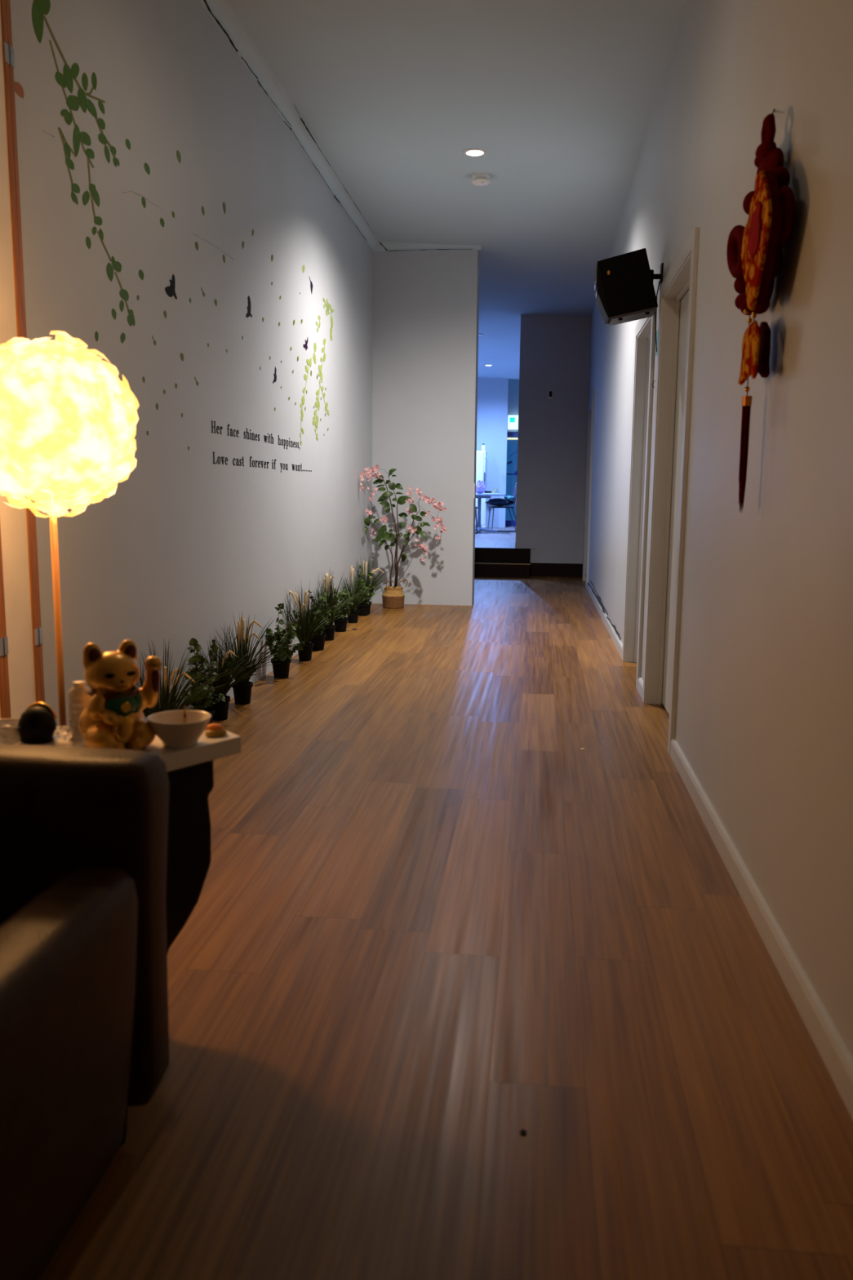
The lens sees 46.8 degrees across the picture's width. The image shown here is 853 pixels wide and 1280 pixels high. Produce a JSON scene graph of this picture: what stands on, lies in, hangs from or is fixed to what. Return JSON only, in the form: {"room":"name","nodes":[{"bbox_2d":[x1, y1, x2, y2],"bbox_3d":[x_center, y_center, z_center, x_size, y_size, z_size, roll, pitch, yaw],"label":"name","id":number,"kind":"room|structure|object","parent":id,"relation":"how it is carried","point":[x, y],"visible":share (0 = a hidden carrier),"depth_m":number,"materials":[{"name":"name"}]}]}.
{"room":"hallway","nodes":[
{"label":"hallway","id":0,"kind":"room"},
{"bbox_2d":[9,0,372,726],"bbox_3d":[-0.971,-1.455,5.691,0.101,3.370,14.600,1,9,6],"label":"wall","id":1,"kind":"structure","parent":0,"point":[188,542],"depth_m":4.46,"materials":[{"name":"paint"}]},
{"bbox_2d":[13,81,23,98],"bbox_3d":[-1.216,-1.641,2.942,0.001,0.037,0.058,1,9,6],"label":"decal","id":2,"kind":"object","parent":1,"relation":"attached to","point":[19,90],"visible":0.84,"depth_m":2.94,"materials":[{"name":"orange plastic"}]},
{"bbox_2d":[57,127,79,204],"bbox_3d":[-1.182,-1.565,3.265,0.002,0.208,0.140,1,9,6],"label":"decal","id":3,"kind":"object","parent":1,"relation":"attached to","point":[67,148],"visible":1,"depth_m":3.27,"materials":[{"name":"plastic"}]},
{"bbox_2d":[31,0,119,167],"bbox_3d":[-1.168,-1.868,3.321,0.002,0.362,0.616,1,9,6],"label":"decal","id":4,"kind":"object","parent":1,"relation":"attached to","point":[40,8],"visible":1,"depth_m":3.30,"materials":[{"name":"plastic"}]},
{"bbox_2d":[85,236,90,248],"bbox_3d":[-1.171,-1.376,3.416,0.001,0.040,0.040,1,9,6],"label":"decal","id":5,"kind":"object","parent":1,"relation":"attached to","point":[87,238],"visible":1,"depth_m":3.42,"materials":[{"name":"plastic"}]},
{"bbox_2d":[48,40,134,326],"bbox_3d":[-1.160,-1.553,3.469,0.002,0.786,0.608,1,9,6],"label":"decal","id":6,"kind":"object","parent":1,"relation":"attached to","point":[72,101],"visible":1,"depth_m":3.40,"materials":[{"name":"plastic"}]},
{"bbox_2d":[94,331,98,342],"bbox_3d":[-1.170,-1.077,3.498,0.001,0.037,0.029,1,9,6],"label":"decal","id":7,"kind":"object","parent":1,"relation":"attached to","point":[96,335],"visible":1,"depth_m":3.50,"materials":[{"name":"plastic"}]},
{"bbox_2d":[111,308,116,319],"bbox_3d":[-1.151,-1.201,3.635,0.001,0.038,0.040,1,9,6],"label":"decal","id":8,"kind":"object","parent":1,"relation":"attached to","point":[113,312],"visible":1,"depth_m":3.63,"materials":[{"name":"plastic"}]},
{"bbox_2d":[120,333,125,343],"bbox_3d":[-1.144,-1.138,3.717,0.001,0.042,0.046,1,9,6],"label":"decal","id":9,"kind":"object","parent":1,"relation":"attached to","point":[122,336],"visible":1,"depth_m":3.72,"materials":[{"name":"plastic"}]},
{"bbox_2d":[125,138,130,149],"bbox_3d":[-1.125,-1.870,3.719,0.001,0.033,0.046,1,9,6],"label":"decal","id":10,"kind":"object","parent":1,"relation":"attached to","point":[127,142],"visible":1,"depth_m":3.72,"materials":[{"name":"plastic"}]},
{"bbox_2d":[138,269,143,279],"bbox_3d":[-1.120,-1.433,3.871,0.001,0.036,0.052,1,9,6],"label":"decal","id":11,"kind":"object","parent":1,"relation":"attached to","point":[140,272],"visible":1,"depth_m":3.87,"materials":[{"name":"plastic"}]},
{"bbox_2d":[141,196,146,208],"bbox_3d":[-1.111,-1.720,3.878,0.001,0.040,0.041,1,9,6],"label":"decal","id":12,"kind":"object","parent":1,"relation":"attached to","point":[143,200],"visible":1,"depth_m":3.88,"materials":[{"name":"plastic"}]},
{"bbox_2d":[144,162,150,174],"bbox_3d":[-1.105,-1.865,3.902,0.001,0.036,0.058,1,9,6],"label":"decal","id":13,"kind":"object","parent":1,"relation":"attached to","point":[146,166],"visible":1,"depth_m":3.90,"materials":[{"name":"plastic"}]},
{"bbox_2d":[160,217,164,226],"bbox_3d":[-1.091,-1.722,4.070,0.001,0.034,0.046,1,9,6],"label":"decal","id":14,"kind":"object","parent":1,"relation":"attached to","point":[162,221],"visible":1,"depth_m":4.07,"materials":[{"name":"plastic"}]},
{"bbox_2d":[164,274,177,299],"bbox_3d":[-1.084,-1.504,4.182,0.001,0.102,0.139,1,9,6],"label":"decal","id":15,"kind":"object","parent":1,"relation":"attached to","point":[170,290],"visible":1,"depth_m":4.19,"materials":[{"name":"black plastic"}]},
{"bbox_2d":[176,150,181,163],"bbox_3d":[-1.063,-2.074,4.234,0.001,0.046,0.052,1,9,6],"label":"decal","id":16,"kind":"object","parent":1,"relation":"attached to","point":[178,154],"visible":1,"depth_m":4.24,"materials":[{"name":"green plastic"}]},
{"bbox_2d":[211,420,222,434],"bbox_3d":[-1.025,-1.039,4.829,0.001,0.056,0.170,1,9,6],"label":"decal","id":17,"kind":"object","parent":1,"relation":"attached to","point":[220,427],"visible":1,"depth_m":4.80,"materials":[{"name":"black plastic"}]},
{"bbox_2d":[213,451,227,464],"bbox_3d":[-1.022,-0.900,4.895,0.001,0.057,0.234,1,9,6],"label":"decal","id":18,"kind":"object","parent":1,"relation":"attached to","point":[222,457],"visible":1,"depth_m":4.87,"materials":[{"name":"black plastic"}]},
{"bbox_2d":[226,424,239,437],"bbox_3d":[-0.996,-1.078,5.084,0.001,0.057,0.195,1,9,6],"label":"decal","id":19,"kind":"object","parent":1,"relation":"attached to","point":[237,432],"visible":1,"depth_m":5.07,"materials":[{"name":"black plastic"}]},
{"bbox_2d":[232,456,244,466],"bbox_3d":[-0.988,-0.942,5.191,0.001,0.050,0.200,1,9,6],"label":"decal","id":20,"kind":"object","parent":1,"relation":"attached to","point":[233,460],"visible":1,"depth_m":5.18,"materials":[{"name":"black plastic"}]},
{"bbox_2d":[245,295,252,317],"bbox_3d":[-0.954,-1.788,5.303,0.001,0.119,0.116,1,9,6],"label":"decal","id":21,"kind":"object","parent":1,"relation":"attached to","point":[248,313],"visible":1,"depth_m":5.30,"materials":[{"name":"black plastic"}]},
{"bbox_2d":[244,427,259,440],"bbox_3d":[-0.959,-1.128,5.417,0.001,0.057,0.304,1,9,6],"label":"decal","id":22,"kind":"object","parent":1,"relation":"attached to","point":[246,428],"visible":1,"depth_m":5.39,"materials":[{"name":"black plastic"}]},
{"bbox_2d":[249,456,268,468],"bbox_3d":[-0.944,-1.004,5.581,0.001,0.058,0.392,1,9,6],"label":"decal","id":23,"kind":"object","parent":1,"relation":"attached to","point":[251,456],"visible":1,"depth_m":5.55,"materials":[{"name":"black plastic"}]},
{"bbox_2d":[263,433,273,443],"bbox_3d":[-0.920,-1.179,5.758,0.001,0.058,0.214,1,9,6],"label":"decal","id":24,"kind":"object","parent":1,"relation":"attached to","point":[265,437],"visible":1,"depth_m":5.74,"materials":[{"name":"black plastic"}]},
{"bbox_2d":[272,366,276,382],"bbox_3d":[-0.900,-1.571,5.848,0.001,0.104,0.091,1,9,6],"label":"decal","id":25,"kind":"object","parent":1,"relation":"attached to","point":[275,375],"visible":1,"depth_m":5.86,"materials":[{"name":"plastic"}]},
{"bbox_2d":[199,0,379,251],"bbox_3d":[-1.060,-2.789,3.665,0.094,0.092,10.995,1,9,6],"label":"trim","id":26,"kind":"structure","parent":1,"relation":"attached to","point":[222,13],"depth_m":5.71,"materials":[{"name":"paint"}]},
{"bbox_2d":[278,435,300,448],"bbox_3d":[-0.866,-1.243,6.238,0.001,0.074,0.556,1,9,6],"label":"decal","id":27,"kind":"object","parent":1,"relation":"attached to","point":[278,435],"visible":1,"depth_m":6.17,"materials":[{"name":"black plastic"}]},
{"bbox_2d":[292,464,302,471],"bbox_3d":[-0.846,-1.131,6.451,0.001,0.050,0.279,1,9,6],"label":"decal","id":28,"kind":"object","parent":1,"relation":"attached to","point":[292,464],"visible":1,"depth_m":6.44,"materials":[{"name":"black plastic"}]},
{"bbox_2d":[302,337,307,350],"bbox_3d":[-0.808,-1.985,6.594,0.001,0.099,0.138,1,9,6],"label":"decal","id":29,"kind":"object","parent":1,"relation":"attached to","point":[305,346],"visible":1,"depth_m":6.60,"materials":[{"name":"plastic"}]},
{"bbox_2d":[299,342,316,444],"bbox_3d":[-0.803,-1.682,6.712,0.002,0.723,0.516,1,9,6],"label":"decal","id":30,"kind":"object","parent":1,"relation":"attached to","point":[305,376],"visible":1,"depth_m":6.61,"materials":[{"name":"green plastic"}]},
{"bbox_2d":[315,315,320,332],"bbox_3d":[-0.763,-2.226,6.950,0.002,0.128,0.145,1,9,6],"label":"decal","id":31,"kind":"object","parent":1,"relation":"attached to","point":[319,317],"visible":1,"depth_m":6.96,"materials":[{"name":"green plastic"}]},
{"bbox_2d":[312,338,329,439],"bbox_3d":[-0.758,-1.804,7.094,0.002,0.743,0.562,1,9,6],"label":"decal","id":32,"kind":"object","parent":1,"relation":"attached to","point":[317,403],"visible":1,"depth_m":7.04,"materials":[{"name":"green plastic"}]},
{"bbox_2d":[322,297,333,341],"bbox_3d":[-0.723,-2.365,7.286,0.002,0.276,0.394,1,9,6],"label":"decal","id":33,"kind":"object","parent":1,"relation":"attached to","point":[323,299],"visible":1,"depth_m":7.35,"materials":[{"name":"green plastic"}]},
{"bbox_2d":[372,249,479,605],"bbox_3d":[-0.013,-2.011,9.411,0.970,3.370,0.300,1,9,6],"label":"wall","id":34,"kind":"structure","parent":0,"point":[425,304],"depth_m":9.24,"materials":[{"name":"paint"}]},
{"bbox_2d":[372,240,480,252],"bbox_3d":[0.011,-3.598,8.970,1.031,0.110,0.092,1,9,6],"label":"trim","id":35,"kind":"structure","parent":34,"relation":"attached to","point":[380,246],"depth_m":9.00,"materials":[{"name":"paint"}]},
{"bbox_2d":[37,576,852,1279],"bbox_3d":[0.281,0.275,5.733,2.670,0.080,14.448,1,9,6],"label":"floor","id":36,"kind":"structure","parent":0,"point":[429,926],"depth_m":2.08,"materials":[{"name":"brown wood"}]},
{"bbox_2d":[0,0,44,719],"bbox_3d":[-1.262,-0.631,2.610,0.027,2.620,0.828,1,9,6],"label":"door","id":37,"kind":"structure","parent":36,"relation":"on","point":[21,662],"depth_m":2.92,"materials":[{"name":"brown wood"}]},
{"bbox_2d":[0,330,138,726],"bbox_3d":[-0.934,-0.022,2.498,0.428,1.457,0.440,1,9,6],"label":"floor lamp","id":38,"kind":"object","parent":36,"relation":"on","point":[68,420],"visible":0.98,"depth_m":2.29,"materials":[{"name":"white paper"}]},
{"bbox_2d":[0,743,169,1279],"bbox_3d":[-0.934,0.568,1.262,0.906,0.660,1.025,1,9,6],"label":"sofa","id":39,"kind":"object","parent":36,"relation":"on","point":[84,1023],"visible":1,"depth_m":1.46,"materials":[{"name":"black leather"}]},
{"bbox_2d":[13,730,240,953],"bbox_3d":[-0.647,0.500,1.929,0.522,0.600,0.335,1,9,6],"label":"side table","id":40,"kind":"object","parent":36,"relation":"on","point":[190,773],"visible":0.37,"depth_m":1.94,"materials":[{"name":"white paint"}]},
{"bbox_2d":[0,718,21,744],"bbox_3d":[-0.816,0.179,1.915,0.091,0.035,0.091,1,9,6],"label":"clear container","id":41,"kind":"object","parent":40,"relation":"on","point":[9,731],"visible":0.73,"depth_m":1.89,"materials":[{"name":"glass"}]},
{"bbox_2d":[17,702,57,744],"bbox_3d":[-0.756,0.160,1.914,0.072,0.075,0.072,1,9,6],"label":"round ornament","id":42,"kind":"object","parent":40,"relation":"on","point":[37,724],"visible":0.98,"depth_m":1.89,"materials":[{"name":"black plastic"}]},
{"bbox_2d":[51,724,80,740],"bbox_3d":[-0.707,0.180,1.924,0.068,0.030,0.046,1,9,6],"label":"plastic wrapper","id":43,"kind":"object","parent":40,"relation":"on","point":[63,732],"visible":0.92,"depth_m":1.91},
{"bbox_2d":[67,680,88,740],"bbox_3d":[-0.681,0.137,1.939,0.045,0.114,0.045,1,9,6],"label":"bottle","id":44,"kind":"object","parent":40,"relation":"on","point":[77,695],"visible":0.56,"depth_m":1.92,"materials":[{"name":"plastic"}]},
{"bbox_2d":[78,640,161,750],"bbox_3d":[-0.585,0.107,1.863,0.153,0.207,0.146,2,9,7],"label":"cat figurine","id":45,"kind":"object","parent":40,"relation":"on","point":[112,717],"visible":0.94,"depth_m":1.83,"materials":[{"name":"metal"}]},
{"bbox_2d":[146,710,211,748],"bbox_3d":[-0.476,0.175,1.901,0.121,0.055,0.121,1,9,6],"label":"bowl","id":46,"kind":"object","parent":40,"relation":"on","point":[168,726],"visible":1,"depth_m":1.87,"materials":[{"name":"white ceramic"}]},
{"bbox_2d":[182,706,186,723],"bbox_3d":[-0.473,0.159,1.927,0.007,0.055,0.036,-1,9,-7],"label":"stick","id":47,"kind":"object","parent":46,"relation":"in","point":[184,716],"visible":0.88,"depth_m":1.93,"materials":[{"name":"brown wood"}]},
{"bbox_2d":[204,723,226,737],"bbox_3d":[-0.422,0.180,1.974,0.044,0.024,0.034,-2,9,-18],"label":"snacks","id":48,"kind":"object","parent":40,"relation":"on","point":[213,730],"visible":0.99,"depth_m":1.97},
{"bbox_2d":[135,639,243,718],"bbox_3d":[-0.944,0.244,3.942,0.417,0.496,0.708,1,9,6],"label":"potted grass","id":49,"kind":"object","parent":36,"relation":"on","point":[165,704],"depth_m":3.95,"materials":[{"name":"plant"}]},
{"bbox_2d":[182,637,225,730],"bbox_3d":[-1.008,0.205,4.416,0.183,0.430,0.173,1,9,6],"label":"ivy","id":50,"kind":"object","parent":36,"relation":"on","point":[205,701],"visible":0.69,"depth_m":4.40,"materials":[{"name":"plant"}]},
{"bbox_2d":[188,707,214,730],"bbox_3d":[-1.010,0.367,4.433,0.118,0.105,0.118,1,9,6],"label":"pot","id":51,"kind":"object","parent":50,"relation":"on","point":[211,710],"depth_m":4.42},
{"bbox_2d":[185,633,280,720],"bbox_3d":[-0.887,0.176,4.677,0.362,0.411,0.526,1,9,6],"label":"potted grass","id":52,"kind":"object","parent":36,"relation":"on","point":[221,708],"depth_m":4.67,"materials":[{"name":"plant"}]},
{"bbox_2d":[210,695,230,720],"bbox_3d":[-0.990,0.325,4.707,0.109,0.105,0.109,1,9,6],"label":"pot","id":53,"kind":"object","parent":52,"relation":"on","point":[221,708],"depth_m":4.67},
{"bbox_2d":[214,612,310,704],"bbox_3d":[-0.809,0.085,5.026,0.440,0.488,0.608,1,9,6],"label":"potted grass","id":54,"kind":"object","parent":36,"relation":"on","point":[242,690],"depth_m":5.01,"materials":[{"name":"plant"}]},
{"bbox_2d":[231,681,253,704],"bbox_3d":[-0.944,0.272,5.059,0.109,0.105,0.109,1,9,6],"label":"pot","id":55,"kind":"object","parent":54,"relation":"on","point":[242,690],"depth_m":5.02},
{"bbox_2d":[271,658,291,678],"bbox_3d":[-0.851,0.165,5.772,0.118,0.105,0.118,1,9,6],"label":"pot","id":56,"kind":"object","parent":36,"relation":"on","point":[281,670],"depth_m":5.73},
{"bbox_2d":[264,603,304,678],"bbox_3d":[-0.836,-0.001,5.751,0.234,0.440,0.276,-6,11,-35],"label":"ivy","id":57,"kind":"object","parent":36,"relation":"on","point":[281,670],"visible":0.86,"depth_m":5.73,"materials":[{"name":"plant"}]},
{"bbox_2d":[297,643,313,661],"bbox_3d":[-0.781,0.078,6.349,0.109,0.105,0.109,1,9,6],"label":"pot","id":58,"kind":"object","parent":36,"relation":"on","point":[305,655],"depth_m":6.32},
{"bbox_2d":[305,590,331,650],"bbox_3d":[-0.742,-0.135,6.741,0.198,0.408,0.182,1,9,6],"label":"ivy","id":59,"kind":"object","parent":36,"relation":"on","point":[318,641],"visible":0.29,"depth_m":6.73,"materials":[{"name":"plant"}]},
{"bbox_2d":[310,633,326,650],"bbox_3d":[-0.746,0.015,6.763,0.118,0.105,0.118,1,9,6],"label":"pot","id":60,"kind":"object","parent":36,"relation":"on","point":[318,641],"depth_m":6.72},
{"bbox_2d":[284,580,356,661],"bbox_3d":[-0.666,-0.120,6.252,0.452,0.528,0.687,1,9,6],"label":"potted grass","id":61,"kind":"object","parent":36,"relation":"on","point":[304,633],"depth_m":6.30,"materials":[{"name":"plant"}]},
{"bbox_2d":[322,625,335,640],"bbox_3d":[-0.717,-0.052,7.207,0.109,0.105,0.109,1,9,6],"label":"pot","id":62,"kind":"object","parent":36,"relation":"on","point":[330,632],"depth_m":7.17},
{"bbox_2d":[333,617,347,631],"bbox_3d":[-0.667,-0.119,7.654,0.118,0.105,0.118,1,9,6],"label":"pot","id":63,"kind":"object","parent":36,"relation":"on","point":[343,620],"depth_m":7.62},
{"bbox_2d":[311,573,375,640],"bbox_3d":[-0.588,-0.262,7.147,0.398,0.542,0.634,1,9,6],"label":"potted grass","id":64,"kind":"object","parent":36,"relation":"on","point":[330,632],"depth_m":7.16,"materials":[{"name":"plant"}]},
{"bbox_2d":[332,587,355,631],"bbox_3d":[-0.664,-0.236,7.647,0.192,0.338,0.179,-5,10,-31],"label":"ivy","id":65,"kind":"object","parent":36,"relation":"on","point":[343,620],"visible":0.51,"depth_m":7.62,"materials":[{"name":"plant"}]},
{"bbox_2d":[346,609,359,622],"bbox_3d":[-0.610,-0.196,8.160,0.109,0.105,0.109,1,9,6],"label":"pot","id":66,"kind":"object","parent":36,"relation":"on","point":[353,618],"depth_m":8.12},
{"bbox_2d":[339,565,380,622],"bbox_3d":[-0.525,-0.372,8.111,0.311,0.470,0.554,1,9,6],"label":"potted grass","id":67,"kind":"object","parent":36,"relation":"on","point":[353,618],"depth_m":8.12,"materials":[{"name":"plant"}]},
{"bbox_2d":[357,603,369,616],"bbox_3d":[-0.557,-0.266,8.627,0.118,0.105,0.118,1,9,6],"label":"pot","id":68,"kind":"object","parent":36,"relation":"on","point":[362,607],"depth_m":8.59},
{"bbox_2d":[354,564,376,616],"bbox_3d":[-0.538,-0.430,8.594,0.192,0.440,0.237,1,9,6],"label":"ivy","id":69,"kind":"object","parent":36,"relation":"on","point":[363,606],"visible":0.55,"depth_m":8.58,"materials":[{"name":"plant"}]},
{"bbox_2d":[368,601,371,613],"bbox_3d":[-0.542,-0.286,8.758,0.109,0.105,0.109,1,9,6],"label":"pot","id":70,"kind":"object","parent":36,"relation":"on","point":[369,608],"depth_m":8.74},
{"bbox_2d":[353,554,407,613],"bbox_3d":[-0.490,-0.505,8.713,0.528,0.554,0.506,-4,10,-29],"label":"potted grass","id":71,"kind":"object","parent":36,"relation":"on","point":[364,571],"depth_m":8.71,"materials":[{"name":"plant"}]},
{"bbox_2d":[382,578,408,608],"bbox_3d":[-0.290,-0.442,9.226,0.255,0.277,0.216,1,9,6],"label":"woven basket","id":72,"kind":"object","parent":36,"relation":"on","point":[393,597],"visible":0.98,"depth_m":9.15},
{"bbox_2d":[359,464,446,586],"bbox_3d":[-0.197,-1.018,8.909,0.736,1.126,0.602,1,9,6],"label":"flowering tree","id":73,"kind":"object","parent":72,"relation":"in","point":[388,536],"visible":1,"depth_m":9.06,"materials":[{"name":"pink plant"}]},
{"bbox_2d":[520,1128,526,1135],"bbox_3d":[0.167,0.846,1.694,0.012,0.003,0.018,1,9,6],"label":"debris","id":74,"kind":"object","parent":36,"relation":"on","point":[522,1131],"visible":1,"depth_m":1.69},
{"bbox_2d":[227,0,686,379],"bbox_3d":[0.159,-3.636,8.897,4.600,0.302,21.800,1,9,6],"label":"ceiling","id":75,"kind":"structure","parent":0,"point":[559,97],"depth_m":5.86,"materials":[{"name":"paint"}]},
{"bbox_2d":[463,147,486,156],"bbox_3d":[0.317,-3.192,6.460,0.148,0.012,0.148,1,9,6],"label":"recessed light","id":76,"kind":"object","parent":75,"relation":"in","point":[473,152],"visible":1,"depth_m":6.45,"materials":[{"name":"white paint"}]},
{"bbox_2d":[471,173,490,186],"bbox_3d":[0.383,-3.241,6.949,0.134,0.058,0.134,1,9,6],"label":"smoke detector","id":77,"kind":"object","parent":75,"relation":"attached to","point":[478,179],"visible":1,"depth_m":6.91,"materials":[{"name":"white paint"}]},
{"bbox_2d":[476,377,508,527],"bbox_3d":[0.348,-3.859,20.011,2.557,3.096,0.150,1,9,6],"label":"wall","id":78,"kind":"structure","parent":0,"point":[492,393],"depth_m":19.79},
{"bbox_2d":[475,526,515,547],"bbox_3d":[0.993,-1.614,17.032,4.600,0.436,8.425,1,9,6],"label":"floor","id":79,"kind":"structure","parent":0,"point":[482,539],"depth_m":15.34,"materials":[{"name":"grey wood"}]},
{"bbox_2d":[475,506,477,533],"bbox_3d":[0.617,-2.277,16.983,0.534,0.877,0.460,1,9,1],"label":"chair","id":80,"kind":"object","parent":79,"relation":"on","point":[476,507],"visible":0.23,"depth_m":16.81,"materials":[{"name":"metal"}]},
{"bbox_2d":[475,450,492,527],"bbox_3d":[0.925,-2.976,19.488,0.753,1.479,0.650,1,9,6],"label":"refrigerator","id":81,"kind":"object","parent":79,"relation":"on","point":[482,457],"visible":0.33,"depth_m":19.14,"materials":[{"name":"metal"}]},
{"bbox_2d":[481,497,486,528],"bbox_3d":[1.107,-2.450,18.962,0.078,0.600,0.260,1,9,6],"label":"water cooler","id":82,"kind":"object","parent":79,"relation":"on","point":[483,500],"visible":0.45,"depth_m":18.85,"materials":[{"name":"plastic"}]},
{"bbox_2d":[475,493,506,533],"bbox_3d":[0.946,-2.263,17.614,0.908,0.672,0.700,1,9,6],"label":"round cafe table","id":83,"kind":"object","parent":79,"relation":"on","point":[479,496],"visible":0.66,"depth_m":17.57,"materials":[{"name":"grey metal"}]},
{"bbox_2d":[475,480,485,493],"bbox_3d":[0.954,-2.706,17.443,0.204,0.252,0.196,1,9,6],"label":"plastic bag","id":84,"kind":"object","parent":83,"relation":"on","point":[480,489],"visible":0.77,"depth_m":17.39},
{"bbox_2d":[488,483,516,532],"bbox_3d":[1.414,-2.402,17.858,0.534,0.877,0.459,0,9,-6],"label":"chair","id":85,"kind":"object","parent":79,"relation":"on","point":[514,493],"visible":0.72,"depth_m":17.71,"materials":[{"name":"metal"}]},
{"bbox_2d":[485,497,512,506],"bbox_3d":[1.317,-2.493,17.843,0.517,0.142,0.374,1,9,6],"label":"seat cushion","id":86,"kind":"object","parent":85,"relation":"on","point":[498,501],"visible":1,"depth_m":17.72,"materials":[{"name":"fabric"}]},
{"bbox_2d":[504,495,514,499],"bbox_3d":[1.490,-2.566,17.791,0.187,0.078,0.252,1,9,6],"label":"folded cloth","id":87,"kind":"object","parent":86,"relation":"on","point":[507,497],"visible":1,"depth_m":17.72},
{"bbox_2d":[507,378,519,431],"bbox_3d":[2.591,-4.937,20.282,2.300,1.300,0.100,1,9,6],"label":"wall","id":88,"kind":"structure","parent":0,"point":[513,384],"depth_m":20.32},
{"bbox_2d":[505,431,518,526],"bbox_3d":[2.527,-3.335,20.533,2.200,1.944,0.095,1,9,6],"label":"window","id":89,"kind":"structure","parent":88,"relation":"in","point":[512,444],"depth_m":20.61,"materials":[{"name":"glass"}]},
{"bbox_2d":[507,415,518,429],"bbox_3d":[1.814,-4.477,20.299,0.274,0.284,0.095,1,9,6],"label":"exit sign","id":90,"kind":"object","parent":88,"relation":"attached to","point":[513,420],"visible":0.82,"depth_m":20.27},
{"bbox_2d":[515,314,591,564],"bbox_3d":[1.610,-2.459,12.585,0.886,3.293,0.120,1,9,6],"label":"wall","id":91,"kind":"structure","parent":0,"point":[554,350],"depth_m":12.50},
{"bbox_2d":[474,561,530,577],"bbox_3d":[0.584,-0.905,12.731,1.495,0.198,0.320,1,9,6],"label":"stair step","id":92,"kind":"structure","parent":91,"relation":"attached to","point":[500,571],"depth_m":12.53,"materials":[{"name":"brown wood"}]},
{"bbox_2d":[475,547,530,562],"bbox_3d":[0.602,-1.113,12.845,1.495,0.180,0.050,1,9,6],"label":"stair step","id":93,"kind":"structure","parent":91,"relation":"attached to","point":[482,554],"depth_m":12.78,"materials":[{"name":"brown wood"}]},
{"bbox_2d":[474,562,530,564],"bbox_3d":[0.569,-0.978,12.561,1.499,0.012,0.016,1,9,6],"label":"trim","id":94,"kind":"structure","parent":93,"relation":"attached to","point":[474,562],"depth_m":12.51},
{"bbox_2d":[515,542,581,564],"bbox_3d":[1.568,-1.122,12.722,0.850,0.263,0.016,1,9,6],"label":"baseboard","id":95,"kind":"structure","parent":91,"relation":"attached to","point":[517,544],"depth_m":12.73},
{"bbox_2d":[547,390,553,399],"bbox_3d":[1.562,-3.088,12.421,0.066,0.115,0.025,1,9,6],"label":"light switch","id":96,"kind":"object","parent":91,"relation":"attached to","point":[550,393],"visible":1,"depth_m":12.41,"materials":[{"name":"black plastic"}]},
{"bbox_2d":[529,563,582,577],"bbox_3d":[1.674,-0.903,12.739,0.671,0.172,0.024,1,9,6],"label":"trim","id":97,"kind":"structure","parent":91,"relation":"attached to","point":[557,570],"depth_m":12.73,"materials":[{"name":"brown wood"}]},
{"bbox_2d":[582,0,852,1058],"bbox_3d":[1.271,-1.342,5.404,0.126,3.275,14.500,1,9,6],"label":"wall","id":98,"kind":"structure","parent":0,"point":[764,724],"depth_m":2.58,"materials":[{"name":"paint"}]},
{"bbox_2d":[582,400,592,586],"bbox_3d":[1.961,-1.715,11.655,0.128,2.108,0.886,1,9,6],"label":"door","id":99,"kind":"structure","parent":98,"relation":"in","point":[590,406],"depth_m":11.98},
{"bbox_2d":[586,390,595,584],"bbox_3d":[1.840,-1.698,11.065,0.020,2.150,0.060,1,9,6],"label":"trim","id":100,"kind":"structure","parent":98,"relation":"attached to","point":[593,391],"depth_m":11.04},
{"bbox_2d":[594,248,663,351],"bbox_3d":[1.020,-1.718,5.019,0.342,0.479,0.220,1,9,6],"label":"loudspeaker","id":101,"kind":"object","parent":98,"relation":"attached to","point":[624,286],"visible":0.99,"depth_m":4.92,"materials":[{"name":"black plastic"}]},
{"bbox_2d":[594,261,609,324],"bbox_3d":[0.895,-1.767,5.031,0.072,0.272,0.210,1,9,6],"label":"grille","id":102,"kind":"object","parent":101,"relation":"attached to","point":[602,277],"depth_m":4.93,"materials":[{"name":"black plastic"}]},
{"bbox_2d":[622,311,656,689],"bbox_3d":[1.556,-0.829,5.795,0.637,2.108,0.996,1,9,6],"label":"door frame","id":103,"kind":"structure","parent":98,"relation":"in","point":[645,330],"depth_m":6.18,"materials":[{"name":"white wood"}]},
{"bbox_2d":[655,328,658,355],"bbox_3d":[1.198,-1.546,5.127,0.002,0.120,0.080,1,9,6],"label":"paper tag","id":104,"kind":"object","parent":98,"relation":"attached to","point":[657,331],"visible":0.64,"depth_m":5.11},
{"bbox_2d":[642,226,699,755],"bbox_3d":[1.155,-0.638,4.515,0.128,2.108,1.096,1,9,6],"label":"door frame","id":105,"kind":"structure","parent":98,"relation":"in","point":[677,297],"depth_m":4.87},
{"bbox_2d":[586,583,852,1119],"bbox_3d":[1.123,0.324,4.949,0.016,0.074,13.080,1,9,6],"label":"baseboard","id":106,"kind":"structure","parent":98,"relation":"attached to","point":[832,1049],"depth_m":2.33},
{"bbox_2d":[726,108,795,511],"bbox_3d":[0.861,-0.867,2.591,0.092,1.059,0.663,2,9,9],"label":"ornament","id":107,"kind":"object","parent":98,"relation":"attached to","point":[754,253],"visible":1,"depth_m":2.43,"materials":[{"name":"red fabric"}]},
{"bbox_2d":[737,320,760,385],"bbox_3d":[0.828,-0.737,2.533,0.009,0.146,0.219,1,9,6],"label":"pendant","id":108,"kind":"object","parent":107,"relation":"attached to","point":[751,339],"depth_m":2.50,"materials":[{"name":"fabric"}]},
{"bbox_2d":[758,321,771,377],"bbox_3d":[0.876,-0.753,2.562,0.018,0.147,0.098,1,9,6],"label":"pendant","id":109,"kind":"object","parent":107,"relation":"attached to","point":[764,353],"depth_m":2.53,"materials":[{"name":"red fabric"}]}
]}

